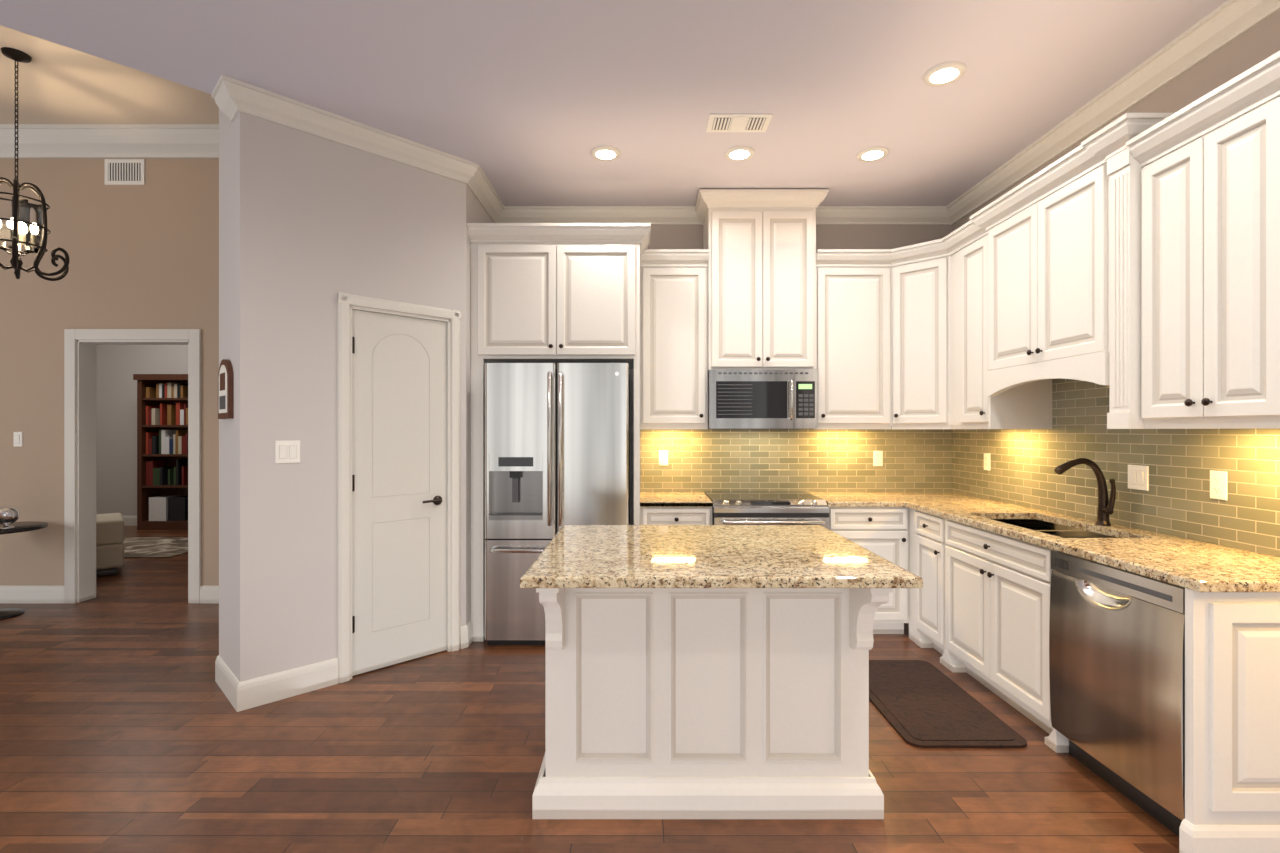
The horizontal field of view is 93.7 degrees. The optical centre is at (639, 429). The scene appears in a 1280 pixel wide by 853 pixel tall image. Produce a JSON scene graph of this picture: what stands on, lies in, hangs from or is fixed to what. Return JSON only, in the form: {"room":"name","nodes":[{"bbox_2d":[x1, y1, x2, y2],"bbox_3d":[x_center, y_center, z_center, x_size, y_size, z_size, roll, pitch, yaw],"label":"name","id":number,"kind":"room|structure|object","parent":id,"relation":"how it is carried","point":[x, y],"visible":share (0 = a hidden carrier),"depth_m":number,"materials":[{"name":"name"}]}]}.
{"room":"kitchen","nodes":[
{"label":"kitchen","id":0,"kind":"room"},
{"bbox_2d":[0,158,218,585],"bbox_3d":[-6.177,-0.500,4.935,7.646,3.800,0.150,0,0,0],"label":"wall","id":1,"kind":"structure","parent":0,"point":[146,256],"depth_m":4.86,"materials":[{"name":"paint"}]},
{"bbox_2d":[14,432,22,446],"bbox_3d":[-5.034,0.074,4.854,0.072,0.118,0.012,0,0,0],"label":"light switch","id":2,"kind":"object","parent":1,"relation":"attached to","point":[18,436],"depth_m":4.85,"materials":[{"name":"paint"}]},
{"bbox_2d":[0,586,63,602],"bbox_3d":[-7.232,1.330,4.852,5.175,0.140,0.016,0,0,0],"label":"baseboard","id":3,"kind":"structure","parent":1,"relation":"attached to","point":[8,594],"depth_m":4.84,"materials":[{"name":"paint"}]},
{"bbox_2d":[105,159,144,184],"bbox_3d":[-4.170,-2.087,4.854,0.320,0.205,0.012,0,0,0],"label":"air vent","id":4,"kind":"object","parent":1,"relation":"in","point":[124,171],"visible":1,"depth_m":4.85,"materials":[{"name":"metal"}]},
{"bbox_2d":[64,329,200,602],"bbox_3d":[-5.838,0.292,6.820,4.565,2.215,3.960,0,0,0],"label":"door frame","id":5,"kind":"structure","parent":1,"relation":"attached to","point":[80,465],"depth_m":4.84,"materials":[{"name":"paint"}]},
{"bbox_2d":[200,586,218,602],"bbox_3d":[-2.967,1.330,4.852,1.175,0.140,0.016,0,0,0],"label":"baseboard","id":6,"kind":"structure","parent":1,"relation":"attached to","point":[208,594],"depth_m":4.84,"materials":[{"name":"paint"}]},
{"bbox_2d":[0,0,1279,224],"bbox_3d":[-3.715,-1.995,0.930,12.270,0.810,7.860,0,0,0],"label":"crown molding","id":7,"kind":"structure","parent":1,"relation":"attached to","point":[1216,30],"depth_m":3.80,"materials":[{"name":"paint"}]},
{"bbox_2d":[0,25,218,123],"bbox_3d":[-3.000,-2.450,3.750,14.000,0.100,13.500,0,0,0],"label":"ceiling","id":8,"kind":"structure","parent":0,"point":[59,84],"depth_m":4.27,"materials":[{"name":"paint"}]},
{"bbox_2d":[0,47,69,280],"bbox_3d":[-3.980,-1.688,3.830,0.543,1.425,0.540,0,0,0],"label":"pendant chandelier","id":9,"kind":"object","parent":8,"relation":"hanging from","point":[23,226],"visible":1,"depth_m":3.81,"materials":[{"name":"metal"}]},
{"bbox_2d":[96,345,187,515],"bbox_3d":[-6.000,-0.500,8.875,8.000,3.800,0.150,0,0,0],"label":"wall","id":10,"kind":"structure","parent":0,"point":[118,367],"depth_m":8.78,"materials":[{"name":"beige paint"}]},
{"bbox_2d":[123,516,136,525],"bbox_3d":[-5.675,1.330,8.792,5.550,0.140,0.016,0,0,0],"label":"baseboard","id":11,"kind":"structure","parent":10,"relation":"attached to","point":[128,520],"depth_m":8.78,"materials":[{"name":"paint"}]},
{"bbox_2d":[219,108,492,681],"bbox_3d":[-1.739,-0.500,4.005,1.230,3.800,2.010,0,0,0],"label":"wall","id":12,"kind":"structure","parent":0,"point":[310,226],"depth_m":3.21,"materials":[{"name":"beige paint"}]},
{"bbox_2d":[218,359,232,418],"bbox_3d":[-2.200,-0.217,3.181,0.260,0.315,0.025,0,0,45],"label":"picture","id":13,"kind":"object","parent":12,"relation":"attached to","point":[225,391],"visible":1,"depth_m":3.13,"materials":[{"name":"brown wood"}]},
{"bbox_2d":[215,655,337,711],"bbox_3d":[-2.007,1.330,3.165,0.685,0.140,0.376,0,0,0],"label":"baseboard","id":14,"kind":"structure","parent":12,"relation":"attached to","point":[252,693],"depth_m":3.14,"materials":[{"name":"paint"}]},
{"bbox_2d":[275,441,299,463],"bbox_3d":[-1.845,0.115,3.147,0.118,0.118,0.012,0,0,-45],"label":"light switch","id":15,"kind":"object","parent":12,"relation":"attached to","point":[289,452],"depth_m":3.14,"materials":[{"name":"paint"}]},
{"bbox_2d":[337,292,460,682],"bbox_3d":[-1.452,0.319,3.620,0.138,2.162,0.736,0,0,45],"label":"door frame","id":16,"kind":"structure","parent":12,"relation":"attached to","point":[347,303],"depth_m":3.38,"materials":[{"name":"paint"}]},
{"bbox_2d":[352,310,446,675],"bbox_3d":[-1.440,0.355,3.604,0.432,2.074,0.440,0,0,0],"label":"pantry door","id":17,"kind":"structure","parent":12,"relation":"in","point":[399,489],"depth_m":3.58,"materials":[{"name":"paint"}]},
{"bbox_2d":[0,526,1178,852],"bbox_3d":[-3.000,1.450,3.750,14.000,0.100,13.500,0,0,0],"label":"floor","id":18,"kind":"structure","parent":0,"point":[126,726],"depth_m":2.49,"materials":[{"name":"brown wood"}]},
{"bbox_2d":[0,505,47,619],"bbox_3d":[-4.860,0.979,4.500,0.600,0.842,0.600,0,0,0],"label":"side table","id":19,"kind":"object","parent":18,"relation":"on","point":[9,517],"visible":1,"depth_m":4.46,"materials":[{"name":"black paint"}]},
{"bbox_2d":[96,513,123,576],"bbox_3d":[-5.505,1.055,5.855,0.700,0.690,0.760,0,0,-42],"label":"armchair","id":20,"kind":"object","parent":18,"relation":"on","point":[109,544],"visible":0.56,"depth_m":5.75,"materials":[{"name":"beige fabric"}]},
{"bbox_2d":[123,537,187,557],"bbox_3d":[-6.425,1.394,7.150,2.550,0.012,1.200,0,0,0],"label":"rug","id":21,"kind":"object","parent":18,"relation":"on","point":[152,547],"visible":0.38,"depth_m":7.09,"materials":[{"name":"fabric"}]},
{"bbox_2d":[133,374,187,529],"bbox_3d":[-6.650,0.310,8.562,0.840,2.180,0.385,0,0,0],"label":"bookcase","id":22,"kind":"object","parent":18,"relation":"on","point":[162,451],"visible":0.77,"depth_m":8.45,"materials":[{"name":"brown wood"}]},
{"bbox_2d":[485,363,629,644],"bbox_3d":[-0.540,0.481,4.200,0.930,1.838,0.800,0,0,0],"label":"fridge","id":23,"kind":"object","parent":18,"relation":"on","point":[557,446],"visible":0.73,"depth_m":3.87,"materials":[{"name":"silver metal"}]},
{"bbox_2d":[639,503,712,524],"bbox_3d":[0.244,0.958,4.335,0.486,0.885,0.628,0,0,0],"label":"base cabinet","id":24,"kind":"object","parent":18,"relation":"on","point":[649,513],"depth_m":4.03,"materials":[{"name":"paint"}]},
{"bbox_2d":[639,491,710,502],"bbox_3d":[0.244,0.498,4.326,0.486,0.035,0.631,0,0,0],"label":"countertop","id":25,"kind":"structure","parent":24,"relation":"on","point":[644,497],"depth_m":4.27,"materials":[{"name":"beige stone"}]},
{"bbox_2d":[532,589,892,818],"bbox_3d":[0.245,0.957,2.485,1.264,0.885,1.034,0,0,0],"label":"kitchen island","id":26,"kind":"object","parent":18,"relation":"on","point":[706,671],"depth_m":2.19,"materials":[{"name":"paint"}]},
{"bbox_2d":[520,525,922,588],"bbox_3d":[0.265,0.537,2.495,1.310,0.115,1.090,0,0,0],"label":"island countertop","id":27,"kind":"structure","parent":26,"relation":"on","point":[578,556],"depth_m":2.21,"materials":[{"name":"beige stone"}]},
{"bbox_2d":[704,491,828,528],"bbox_3d":[0.873,0.934,4.273,0.762,0.932,0.737,0,0,0],"label":"range","id":28,"kind":"object","parent":18,"relation":"on","point":[766,508],"visible":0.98,"depth_m":3.98,"materials":[{"name":"silver metal"}]},
{"bbox_2d":[814,495,910,638],"bbox_3d":[1.534,0.958,4.335,0.551,0.885,0.628,0,0,0],"label":"base cabinet","id":29,"kind":"object","parent":18,"relation":"on","point":[890,617],"depth_m":4.02,"materials":[{"name":"paint"}]},
{"bbox_2d":[827,492,1279,594],"bbox_3d":[1.835,0.497,3.271,1.152,0.036,2.741,0,0,0],"label":"countertop","id":30,"kind":"structure","parent":29,"relation":"on","point":[1013,543],"depth_m":2.89,"materials":[{"name":"beige stone"}]},
{"bbox_2d":[1054,458,1115,525],"bbox_3d":[2.234,0.310,3.011,0.274,0.338,0.104,0,0,0],"label":"faucet","id":31,"kind":"object","parent":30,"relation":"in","point":[1106,503],"visible":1,"depth_m":3.01,"materials":[{"name":"brown metal"}]},
{"bbox_2d":[911,543,942,663],"bbox_3d":[2.104,0.958,3.736,0.628,0.885,0.390,0,0,0],"label":"base cabinet","id":32,"kind":"object","parent":18,"relation":"on","point":[927,601],"depth_m":3.75,"materials":[{"name":"paint"}]},
{"bbox_2d":[869,660,1026,747],"bbox_3d":[1.460,1.392,3.130,0.540,0.015,0.980,0,0,0],"label":"rug","id":33,"kind":"object","parent":18,"relation":"on","point":[920,704],"visible":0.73,"depth_m":2.96,"materials":[{"name":"rubber"}]},
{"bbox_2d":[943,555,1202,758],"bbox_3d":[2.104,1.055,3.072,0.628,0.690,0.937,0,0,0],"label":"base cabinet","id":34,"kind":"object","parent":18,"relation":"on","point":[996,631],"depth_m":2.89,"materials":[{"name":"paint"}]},
{"bbox_2d":[1049,550,1184,835],"bbox_3d":[2.064,0.960,2.281,0.592,0.881,0.634,0,0,0],"label":"dishwasher","id":35,"kind":"object","parent":18,"relation":"on","point":[1117,665],"visible":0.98,"depth_m":2.21,"materials":[{"name":"silver metal"}]},
{"bbox_2d":[0,0,1227,205],"bbox_3d":[-1.817,-2.050,0.900,8.773,0.700,7.800,0,0,0],"label":"ceiling","id":36,"kind":"structure","parent":0,"point":[528,102],"depth_m":2.85,"materials":[{"name":"paint"}]},
{"bbox_2d":[591,146,620,160],"bbox_3d":[-0.210,-1.693,3.680,0.183,0.014,0.183,0,0,-39],"label":"recessed light","id":37,"kind":"object","parent":36,"relation":"in","point":[606,153],"depth_m":3.66,"materials":[{"name":"paint"}]},
{"bbox_2d":[706,114,772,131],"bbox_3d":[0.545,-1.694,3.320,0.340,0.010,0.190,0,0,0],"label":"ceiling vent","id":38,"kind":"object","parent":36,"relation":"in","point":[738,122],"visible":1,"depth_m":3.31,"materials":[{"name":"metal"}]},
{"bbox_2d":[724,146,754,160],"bbox_3d":[0.610,-1.693,3.680,0.183,0.014,0.183,0,0,-6],"label":"recessed light","id":39,"kind":"object","parent":36,"relation":"in","point":[737,153],"depth_m":3.66,"materials":[{"name":"paint"}]},
{"bbox_2d":[857,147,888,161],"bbox_3d":[1.430,-1.693,3.690,0.183,0.014,0.183,0,0,-9],"label":"recessed light","id":40,"kind":"object","parent":36,"relation":"in","point":[870,154],"depth_m":3.67,"materials":[{"name":"paint"}]},
{"bbox_2d":[923,62,965,85],"bbox_3d":[1.450,-1.693,2.860,0.183,0.014,0.183,0,0,-9],"label":"recessed light","id":41,"kind":"object","parent":36,"relation":"in","point":[942,73],"depth_m":2.85,"materials":[{"name":"paint"}]},
{"bbox_2d":[648,225,951,492],"bbox_3d":[0.723,-0.500,4.725,3.694,3.800,0.150,0,0,0],"label":"wall","id":42,"kind":"structure","parent":0,"point":[827,236],"depth_m":4.65,"materials":[{"name":"paint"}]},
{"bbox_2d":[475,223,638,370],"bbox_3d":[-0.551,-0.908,4.300,1.041,0.873,0.696,0,0,0],"label":"upper cabinet","id":43,"kind":"object","parent":42,"relation":"attached to","point":[556,293],"depth_m":3.95,"materials":[{"name":"paint"}]},
{"bbox_2d":[639,247,707,426],"bbox_3d":[0.244,-0.655,4.474,0.487,1.250,0.348,0,0,0],"label":"upper cabinet","id":44,"kind":"object","parent":42,"relation":"attached to","point":[673,373],"depth_m":4.30,"materials":[{"name":"paint"}]},
{"bbox_2d":[703,191,818,370],"bbox_3d":[0.873,-1.061,4.457,0.766,1.258,0.384,0,0,0],"label":"upper cabinet","id":45,"kind":"object","parent":42,"relation":"attached to","point":[763,259],"depth_m":4.27,"materials":[{"name":"paint"}]},
{"bbox_2d":[708,370,817,428],"bbox_3d":[0.873,-0.218,4.411,0.762,0.421,0.459,0,0,0],"label":"microwave","id":46,"kind":"object","parent":45,"relation":"attached to","point":[762,399],"visible":1,"depth_m":4.23,"materials":[{"name":"silver metal"}]},
{"bbox_2d":[640,426,951,491],"bbox_3d":[1.206,0.025,4.646,2.409,0.909,0.008,0,0,0],"label":"tile backsplash","id":47,"kind":"structure","parent":42,"relation":"attached to","point":[824,460],"depth_m":4.64,"materials":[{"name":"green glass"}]},
{"bbox_2d":[659,450,667,464],"bbox_3d":[0.183,0.215,4.638,0.072,0.118,0.009,0,0,0],"label":"outlet","id":48,"kind":"object","parent":47,"relation":"attached to","point":[663,454],"depth_m":4.64,"materials":[{"name":"paint"}]},
{"bbox_2d":[873,451,882,465],"bbox_3d":[1.840,0.220,4.638,0.072,0.118,0.009,0,0,0],"label":"outlet","id":49,"kind":"object","parent":47,"relation":"attached to","point":[877,455],"depth_m":4.64,"materials":[{"name":"paint"}]},
{"bbox_2d":[818,249,890,426],"bbox_3d":[1.534,-0.655,4.474,0.552,1.250,0.348,0,0,0],"label":"upper cabinet","id":50,"kind":"object","parent":42,"relation":"attached to","point":[854,373],"depth_m":4.30,"materials":[{"name":"paint"}]},
{"bbox_2d":[891,239,942,426],"bbox_3d":[2.114,-0.652,4.345,0.608,1.245,0.608,0,0,0],"label":"upper cabinet","id":51,"kind":"object","parent":42,"relation":"attached to","point":[916,269],"depth_m":4.17,"materials":[{"name":"paint"}]},
{"bbox_2d":[952,10,1279,556],"bbox_3d":[2.495,-0.500,0.825,0.150,3.800,7.650,0,0,0],"label":"wall","id":52,"kind":"structure","parent":0,"point":[1252,47],"depth_m":2.55,"materials":[{"name":"paint"}]},
{"bbox_2d":[943,215,1058,426],"bbox_3d":[2.234,-0.652,3.776,0.368,1.245,0.530,0,0,0],"label":"upper cabinet","id":53,"kind":"object","parent":52,"relation":"attached to","point":[969,399],"depth_m":3.74,"materials":[{"name":"paint"}]},
{"bbox_2d":[983,131,1130,378],"bbox_3d":[2.224,-0.800,3.066,0.388,0.950,0.890,0,0,0],"label":"upper cabinet","id":54,"kind":"object","parent":52,"relation":"attached to","point":[1057,248],"depth_m":2.87,"materials":[{"name":"paint"}]},
{"bbox_2d":[952,378,1279,556],"bbox_3d":[2.416,0.025,2.825,0.008,0.909,3.650,0,0,0],"label":"tile backsplash","id":55,"kind":"structure","parent":52,"relation":"attached to","point":[1176,500],"depth_m":2.94,"materials":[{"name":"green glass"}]},
{"bbox_2d":[984,453,989,469],"bbox_3d":[2.408,0.220,4.167,0.009,0.118,0.072,0,0,0],"label":"outlet","id":56,"kind":"object","parent":55,"relation":"attached to","point":[986,455],"depth_m":4.16,"materials":[{"name":"paint"}]},
{"bbox_2d":[1128,465,1148,490],"bbox_3d":[2.407,0.230,2.904,0.012,0.118,0.118,0,0,0],"label":"light switch","id":57,"kind":"object","parent":55,"relation":"attached to","point":[1138,475],"depth_m":2.89,"materials":[{"name":"paint"}]},
{"bbox_2d":[1210,470,1226,499],"bbox_3d":[2.408,0.230,2.500,0.009,0.118,0.072,0,0,0],"label":"outlet","id":58,"kind":"object","parent":55,"relation":"attached to","point":[1218,479],"depth_m":2.49,"materials":[{"name":"paint"}]},
{"bbox_2d":[1131,51,1279,426],"bbox_3d":[2.244,-0.655,2.207,0.348,1.250,0.572,0,0,0],"label":"upper cabinet","id":59,"kind":"object","parent":52,"relation":"attached to","point":[1131,261],"depth_m":2.18,"materials":[{"name":"paint"}]},
{"bbox_2d":[1279,55,1279,426],"bbox_3d":[2.244,-0.611,1.633,0.348,1.162,0.575,0,0,0],"label":"upper cabinet","id":60,"kind":"object","parent":52,"relation":"attached to","point":[1279,55],"depth_m":1.94,"materials":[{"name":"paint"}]}
]}

